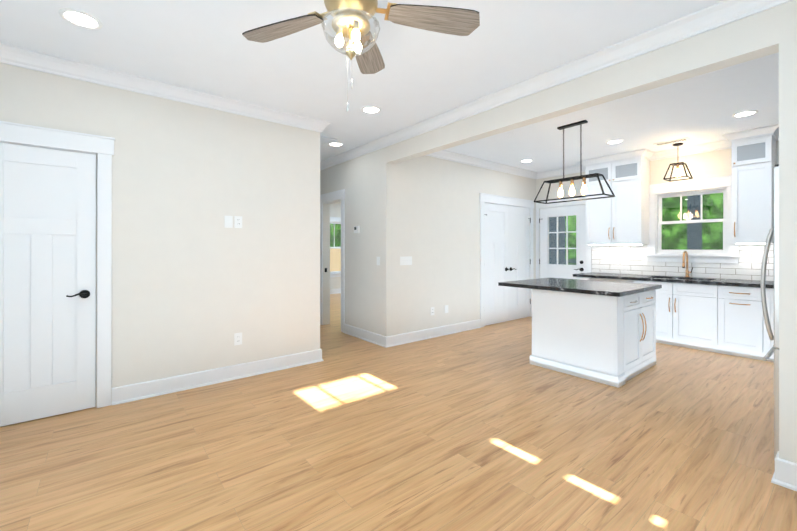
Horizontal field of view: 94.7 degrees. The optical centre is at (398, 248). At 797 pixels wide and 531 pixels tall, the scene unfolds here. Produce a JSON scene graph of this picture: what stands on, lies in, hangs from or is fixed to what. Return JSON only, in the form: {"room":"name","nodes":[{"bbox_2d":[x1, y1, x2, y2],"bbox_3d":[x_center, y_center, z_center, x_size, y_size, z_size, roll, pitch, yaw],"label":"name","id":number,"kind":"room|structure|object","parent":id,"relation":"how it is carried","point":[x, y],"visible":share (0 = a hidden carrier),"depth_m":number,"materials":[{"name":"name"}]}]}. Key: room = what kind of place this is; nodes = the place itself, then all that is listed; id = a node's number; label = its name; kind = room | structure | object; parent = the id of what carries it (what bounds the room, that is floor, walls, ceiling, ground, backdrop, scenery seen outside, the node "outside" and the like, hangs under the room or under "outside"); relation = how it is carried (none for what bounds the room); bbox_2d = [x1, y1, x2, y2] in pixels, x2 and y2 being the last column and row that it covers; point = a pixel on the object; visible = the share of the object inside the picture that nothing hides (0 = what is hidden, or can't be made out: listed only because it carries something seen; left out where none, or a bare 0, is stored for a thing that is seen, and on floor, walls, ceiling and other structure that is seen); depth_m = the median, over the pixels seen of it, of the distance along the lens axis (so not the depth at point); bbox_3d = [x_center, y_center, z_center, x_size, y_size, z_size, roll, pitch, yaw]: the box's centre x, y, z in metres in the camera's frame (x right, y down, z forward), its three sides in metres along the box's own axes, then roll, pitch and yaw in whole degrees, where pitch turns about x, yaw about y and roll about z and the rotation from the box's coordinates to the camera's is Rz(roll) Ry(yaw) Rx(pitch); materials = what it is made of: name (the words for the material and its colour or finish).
{"room":"living room","nodes":[
{"label":"living room","id":0,"kind":"room"},
{"bbox_2d":[0,63,535,407],"bbox_3d":[-0.413,-0.070,4.628,7.650,2.700,0.150,0,0,-39],"label":"wall","id":1,"kind":"structure","parent":0,"point":[196,284],"depth_m":3.54,"materials":[{"name":"beige paint"}]},
{"bbox_2d":[0,143,95,426],"bbox_3d":[-2.671,0.259,2.722,0.664,2.022,0.098,0,0,-39],"label":"closet door","id":2,"kind":"structure","parent":1,"relation":"in","point":[47,282],"depth_m":2.76,"materials":[{"name":"white wood"}]},
{"bbox_2d":[0,121,114,407],"bbox_3d":[-2.697,0.189,2.784,0.864,2.176,0.160,0,0,-39],"label":"trim","id":3,"kind":"structure","parent":1,"relation":"attached to","point":[102,147],"depth_m":2.94,"materials":[{"name":"white wood"}]},
{"bbox_2d":[0,44,330,132],"bbox_3d":[-2.043,-1.370,3.207,3.185,0.105,0.105,0,0,-39],"label":"crown molding","id":4,"kind":"structure","parent":1,"relation":"attached to","point":[10,55],"depth_m":3.10,"materials":[{"name":"white wood"}]},
{"bbox_2d":[112,349,323,404],"bbox_3d":[-1.604,1.210,3.592,1.895,0.135,0.048,0,0,-39],"label":"baseboard","id":5,"kind":"structure","parent":1,"relation":"attached to","point":[137,391],"depth_m":3.44,"materials":[{"name":"white wood"}]},
{"bbox_2d":[225,216,232,227],"bbox_3d":[-1.647,-0.258,3.561,0.072,0.116,0.006,0,0,-39],"label":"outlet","id":6,"kind":"object","parent":1,"relation":"attached to","point":[228,219],"depth_m":3.56,"materials":[{"name":"white plastic"}]},
{"bbox_2d":[234,216,241,227],"bbox_3d":[-1.576,-0.258,3.616,0.072,0.116,0.009,0,0,-39],"label":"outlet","id":7,"kind":"object","parent":1,"relation":"attached to","point":[237,219],"depth_m":3.61,"materials":[{"name":"white plastic"}]},
{"bbox_2d":[234,333,241,345],"bbox_3d":[-1.576,0.892,3.614,0.072,0.116,0.009,0,0,-39],"label":"outlet","id":8,"kind":"object","parent":1,"relation":"attached to","point":[237,336],"depth_m":3.61,"materials":[{"name":"white plastic"}]},
{"bbox_2d":[400,256,411,264],"bbox_3d":[0.097,0.167,4.957,0.193,0.110,0.016,0,0,-39],"label":"light switch","id":9,"kind":"object","parent":1,"relation":"attached to","point":[406,260],"depth_m":4.97,"materials":[{"name":"white plastic"}]},
{"bbox_2d":[384,319,480,347],"bbox_3d":[0.578,1.213,5.335,1.920,0.135,0.028,0,0,-39],"label":"baseboard","id":10,"kind":"structure","parent":1,"relation":"attached to","point":[399,339],"depth_m":5.22,"materials":[{"name":"white wood"}]},
{"bbox_2d":[426,150,539,178],"bbox_3d":[1.303,-1.366,5.886,3.240,0.105,0.085,0,0,-39],"label":"crown molding","id":11,"kind":"structure","parent":1,"relation":"attached to","point":[443,154],"depth_m":5.93,"materials":[{"name":"white wood"}]},
{"bbox_2d":[479,193,533,326],"bbox_3d":[1.892,0.195,6.476,1.594,2.176,0.160,0,0,-39],"label":"door frame","id":12,"kind":"structure","parent":1,"relation":"attached to","point":[500,200],"depth_m":6.14,"materials":[{"name":"white wood"}]},
{"bbox_2d":[484,203,530,325],"bbox_3d":[1.933,0.265,6.426,1.430,2.022,0.098,0,0,-39],"label":"pantry door","id":13,"kind":"structure","parent":1,"relation":"in","point":[506,243],"depth_m":6.39,"materials":[{"name":"white wood"}]},
{"bbox_2d":[324,147,395,336],"bbox_3d":[-1.858,-0.067,6.982,0.130,2.700,5.590,0,0,-39],"label":"wall","id":14,"kind":"structure","parent":0,"point":[368,182],"depth_m":5.12,"materials":[{"name":"beige paint"}]},
{"bbox_2d":[320,189,344,331],"bbox_3d":[-1.030,0.194,5.928,0.160,2.176,0.844,0,0,-39],"label":"door frame","id":15,"kind":"structure","parent":14,"relation":"attached to","point":[332,197],"depth_m":5.68,"materials":[{"name":"white wood"}]},
{"bbox_2d":[330,217,340,277],"bbox_3d":[-1.696,-0.028,10.555,1.180,1.705,0.125,0,0,-39],"label":"window","id":16,"kind":"structure","parent":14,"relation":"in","point":[335,220],"depth_m":10.48,"materials":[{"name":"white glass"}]},
{"bbox_2d":[330,288,340,293],"bbox_3d":[-2.012,1.221,10.258,3.740,0.135,0.028,0,0,-39],"label":"baseboard","id":17,"kind":"structure","parent":14,"relation":"attached to","point":[332,291],"depth_m":10.43,"materials":[{"name":"white wood"}]},
{"bbox_2d":[354,226,359,232],"bbox_3d":[-0.604,-0.269,5.302,0.023,0.100,0.120,0,0,-39],"label":"thermostat","id":18,"kind":"object","parent":14,"relation":"attached to","point":[356,229],"depth_m":5.27,"materials":[{"name":"white plastic"}]},
{"bbox_2d":[343,324,383,346],"bbox_3d":[-0.504,1.213,5.170,0.028,0.135,1.032,0,0,-39],"label":"baseboard","id":19,"kind":"structure","parent":14,"relation":"attached to","point":[375,338],"depth_m":5.13,"materials":[{"name":"white wood"}]},
{"bbox_2d":[320,0,792,170],"bbox_3d":[0.625,-1.369,3.726,0.085,0.105,7.200,0,0,-39],"label":"crown molding","id":20,"kind":"structure","parent":14,"relation":"attached to","point":[716,15],"depth_m":2.72,"materials":[{"name":"white wood"}]},
{"bbox_2d":[0,0,778,172],"bbox_3d":[-0.395,-1.450,4.934,8.700,0.060,10.960,0,0,-39],"label":"ceiling","id":21,"kind":"structure","parent":0,"point":[206,46],"depth_m":2.85,"materials":[{"name":"white paint"}]},
{"bbox_2d":[59,8,102,29],"bbox_3d":[-1.970,-1.420,2.281,0.208,0.009,0.208,0,0,-39],"label":"recessed light","id":22,"kind":"object","parent":21,"relation":"in","point":[80,18],"visible":1,"depth_m":2.27,"materials":[{"name":"white plastic"}]},
{"bbox_2d":[320,136,336,147],"bbox_3d":[-1.167,-1.414,4.896,0.430,0.012,0.610,0,0,-39],"label":"trim","id":23,"kind":"structure","parent":21,"relation":"attached to","point":[324,141],"depth_m":4.83,"materials":[{"name":"white wood"}]},
{"bbox_2d":[328,142,342,146],"bbox_3d":[-0.856,-1.415,5.012,0.208,0.009,0.208,0,0,-39],"label":"recessed light","id":24,"kind":"object","parent":21,"relation":"in","point":[336,144],"visible":0.98,"depth_m":5.02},
{"bbox_2d":[242,0,479,111],"bbox_3d":[-0.231,-1.038,1.714,1.243,0.773,1.242,0,0,-39],"label":"ceiling fan","id":25,"kind":"object","parent":21,"relation":"hanging from","point":[350,19],"visible":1,"depth_m":1.81,"materials":[{"name":"brown wood"}]},
{"bbox_2d":[361,106,380,113],"bbox_3d":[-0.279,-1.417,3.769,0.208,0.009,0.208,0,0,-39],"label":"recessed light","id":26,"kind":"object","parent":21,"relation":"in","point":[371,109],"visible":1,"depth_m":3.76,"materials":[{"name":"white plastic"}]},
{"bbox_2d":[520,159,532,162],"bbox_3d":[2.078,-1.414,5.960,0.208,0.009,0.208,0,0,-39],"label":"recessed light","id":27,"kind":"object","parent":21,"relation":"in","point":[526,160],"visible":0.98,"depth_m":5.93,"materials":[{"name":"white plastic"}]},
{"bbox_2d":[534,120,614,203],"bbox_3d":[1.987,-0.987,4.205,0.287,0.866,0.807,0,0,-39],"label":"light","id":28,"kind":"object","parent":21,"relation":"hanging from","point":[572,190],"visible":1,"depth_m":4.17,"materials":[{"name":"black metal"}]},
{"bbox_2d":[606,139,623,143],"bbox_3d":[2.880,-1.415,4.899,0.208,0.009,0.208,0,0,-39],"label":"recessed light","id":29,"kind":"object","parent":21,"relation":"in","point":[617,141],"visible":1,"depth_m":4.88,"materials":[{"name":"white plastic"}]},
{"bbox_2d":[653,137,690,145],"bbox_3d":[3.633,-1.415,4.888,0.140,0.009,0.380,0,0,-39],"label":"ceiling vent","id":30,"kind":"object","parent":21,"relation":"in","point":[672,141],"visible":1,"depth_m":4.86,"materials":[{"name":"white metal"}]},
{"bbox_2d":[663,143,692,181],"bbox_3d":[3.802,-1.179,4.998,0.271,0.480,0.271,0,0,-39],"label":"pendant light","id":31,"kind":"object","parent":21,"relation":"hanging from","point":[677,174],"visible":1,"depth_m":4.98,"materials":[{"name":"black metal"}]},
{"bbox_2d":[732,110,757,117],"bbox_3d":[3.659,-1.417,3.882,0.208,0.009,0.208,0,0,-39],"label":"recessed light","id":32,"kind":"object","parent":21,"relation":"in","point":[744,113],"visible":1,"depth_m":3.87,"materials":[{"name":"white plastic"}]},
{"bbox_2d":[0,293,796,530],"bbox_3d":[-0.395,1.310,4.929,8.700,0.060,10.960,0,0,-39],"label":"floor","id":33,"kind":"structure","parent":0,"point":[488,428],"depth_m":2.32,"materials":[{"name":"brown wood"}]},
{"bbox_2d":[530,286,661,387],"bbox_3d":[2.161,0.862,4.044,1.088,0.835,0.920,0,0,-39],"label":"kitchen island","id":34,"kind":"object","parent":33,"relation":"on","point":[603,332],"depth_m":3.68,"materials":[{"name":"white wood"}]},
{"bbox_2d":[498,278,657,297],"bbox_3d":[2.045,0.423,4.204,1.160,0.040,1.310,0,0,-39],"label":"island countertop","id":35,"kind":"structure","parent":34,"relation":"on","point":[568,286],"depth_m":3.98,"materials":[{"name":"black stone"}]},
{"bbox_2d":[589,279,632,282],"bbox_3d":[3.351,0.863,5.573,0.654,0.835,0.605,0,0,-39],"label":"base cabinet","id":36,"kind":"object","parent":33,"relation":"on","point":[612,280],"depth_m":5.31,"materials":[{"name":"white wood"}]},
{"bbox_2d":[633,279,716,352],"bbox_3d":[3.823,0.862,4.986,0.654,0.835,0.900,0,0,-39],"label":"base cabinet","id":37,"kind":"object","parent":33,"relation":"on","point":[686,313],"depth_m":4.67,"materials":[{"name":"white wood"}]},
{"bbox_2d":[577,272,773,286],"bbox_3d":[4.036,0.424,4.697,0.684,0.039,3.302,0,0,-39],"label":"countertop","id":38,"kind":"structure","parent":37,"relation":"on","point":[648,278],"depth_m":4.82,"materials":[{"name":"black stone"}]},
{"bbox_2d":[682,251,692,278],"bbox_3d":[3.979,0.221,5.063,0.214,0.367,0.094,0,0,-39],"label":"faucet","id":39,"kind":"object","parent":38,"relation":"on","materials":[{"name":"gold metal"}]},
{"bbox_2d":[717,287,760,359],"bbox_3d":[4.227,0.862,4.484,0.654,0.835,0.390,0,0,-39],"label":"base cabinet","id":40,"kind":"object","parent":33,"relation":"on","point":[721,316],"depth_m":4.29,"materials":[{"name":"white wood"}]},
{"bbox_2d":[761,287,773,361],"bbox_3d":[4.717,0.861,3.875,0.654,0.835,1.172,0,0,-39],"label":"base cabinet","id":41,"kind":"object","parent":33,"relation":"on","point":[766,344],"depth_m":4.10,"materials":[{"name":"white wood"}]},
{"bbox_2d":[761,164,778,460],"bbox_3d":[2.736,0.397,2.111,0.900,1.757,0.851,0,0,-39],"label":"fridge","id":42,"kind":"object","parent":33,"relation":"on","point":[775,337],"visible":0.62,"depth_m":2.11,"materials":[{"name":"silver metal"}]},
{"bbox_2d":[386,6,778,163],"bbox_3d":[1.006,-1.267,3.423,0.130,0.310,3.550,0,0,-39],"label":"header beam","id":43,"kind":"structure","parent":0,"point":[752,37],"depth_m":2.62,"materials":[{"name":"beige paint"}]},
{"bbox_2d":[536,148,742,279],"bbox_3d":[4.027,-0.069,5.338,0.160,2.700,4.610,0,0,-39],"label":"wall","id":44,"kind":"structure","parent":0,"point":[718,163],"depth_m":5.29,"materials":[{"name":"beige paint"}]},
{"bbox_2d":[539,205,585,278],"bbox_3d":[2.918,0.265,6.619,0.105,2.022,0.882,0,0,-39],"label":"exterior door","id":45,"kind":"structure","parent":44,"relation":"in","point":[557,270],"depth_m":6.59,"materials":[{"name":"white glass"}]},
{"bbox_2d":[536,197,591,278],"bbox_3d":[2.991,0.195,6.625,0.160,2.176,1.040,0,0,-39],"label":"door frame","id":46,"kind":"structure","parent":44,"relation":"attached to","point":[539,206],"depth_m":6.71,"materials":[{"name":"white wood"}]},
{"bbox_2d":[579,149,653,244],"bbox_3d":[3.383,-0.731,5.729,0.414,1.369,0.945,0,0,-39],"label":"upper cabinet","id":47,"kind":"object","parent":44,"relation":"attached to","point":[621,217],"visible":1,"depth_m":5.56,"materials":[{"name":"white wood"}]},
{"bbox_2d":[540,137,778,178],"bbox_3d":[3.955,-1.367,5.282,0.085,0.105,4.350,0,0,-39],"label":"crown molding","id":48,"kind":"structure","parent":44,"relation":"attached to","point":[723,144],"depth_m":5.26,"materials":[{"name":"white wood"}]},
{"bbox_2d":[592,243,773,280],"bbox_3d":[4.306,0.172,4.904,0.008,0.461,3.321,0,0,-39],"label":"tile backsplash","id":49,"kind":"structure","parent":44,"relation":"attached to","point":[748,267],"depth_m":5.25,"materials":[{"name":"white tile"}]},
{"bbox_2d":[642,257,646,264],"bbox_3d":[3.743,0.196,5.591,0.009,0.116,0.072,0,0,-39],"label":"outlet","id":50,"kind":"object","parent":49,"relation":"attached to","point":[644,259],"depth_m":5.59,"materials":[{"name":"white plastic"}]},
{"bbox_2d":[645,175,740,263],"bbox_3d":[4.119,-0.377,5.188,0.145,1.155,1.060,0,0,-39],"label":"kitchen window","id":51,"kind":"structure","parent":44,"relation":"in","point":[729,253],"depth_m":5.15,"materials":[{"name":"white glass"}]},
{"bbox_2d":[722,124,778,243],"bbox_3d":[4.358,-0.733,4.517,0.414,1.369,0.505,0,0,-39],"label":"upper cabinet","id":52,"kind":"object","parent":44,"relation":"attached to","point":[753,157],"visible":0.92,"depth_m":4.42,"materials":[{"name":"white wood"}]},
{"bbox_2d":[776,0,796,462],"bbox_3d":[2.366,-0.075,1.730,0.130,2.700,0.790,0,0,-39],"label":"wall","id":53,"kind":"structure","parent":0,"point":[786,147],"depth_m":1.97,"materials":[{"name":"beige paint"}]},
{"bbox_2d":[771,452,796,490],"bbox_3d":[2.475,1.207,1.475,0.038,0.135,1.378,0,0,-39],"label":"baseboard","id":54,"kind":"structure","parent":53,"relation":"attached to","point":[785,474],"depth_m":1.97,"materials":[{"name":"white wood"}]},
{"label":"outside","id":55,"kind":"structure","parent":0,"visible":0},
{"bbox_3d":[4.689,1.442,6.220,1.960,0.180,7.000,0,0,-39],"label":"porch deck","id":56,"kind":"object","parent":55,"visible":0},
{"bbox_2d":[549,195,701,263],"bbox_3d":[4.889,-0.193,6.141,2.150,3.050,5.620,0,0,-39],"label":"posts","id":57,"kind":"object","parent":56,"relation":"on","point":[697,227],"depth_m":6.72,"materials":[{"name":"paint"}]},
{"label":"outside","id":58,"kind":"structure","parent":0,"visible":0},
{"bbox_2d":[330,224,340,246],"bbox_3d":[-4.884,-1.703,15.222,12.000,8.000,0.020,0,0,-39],"label":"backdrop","id":59,"kind":"structure","parent":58,"point":[337,241],"depth_m":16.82,"materials":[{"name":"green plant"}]},
{"bbox_2d":[330,249,340,270],"bbox_3d":[-2.759,0.667,12.577,12.000,1.350,0.040,0,0,-39],"label":"fence","id":60,"kind":"object","parent":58,"point":[334,259],"depth_m":12.98,"materials":[{"name":"brown wood"}]},
{"bbox_2d":[565,193,722,264],"bbox_3d":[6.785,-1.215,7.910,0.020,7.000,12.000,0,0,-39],"label":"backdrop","id":61,"kind":"structure","parent":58,"point":[715,201],"depth_m":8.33,"materials":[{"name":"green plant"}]}
]}

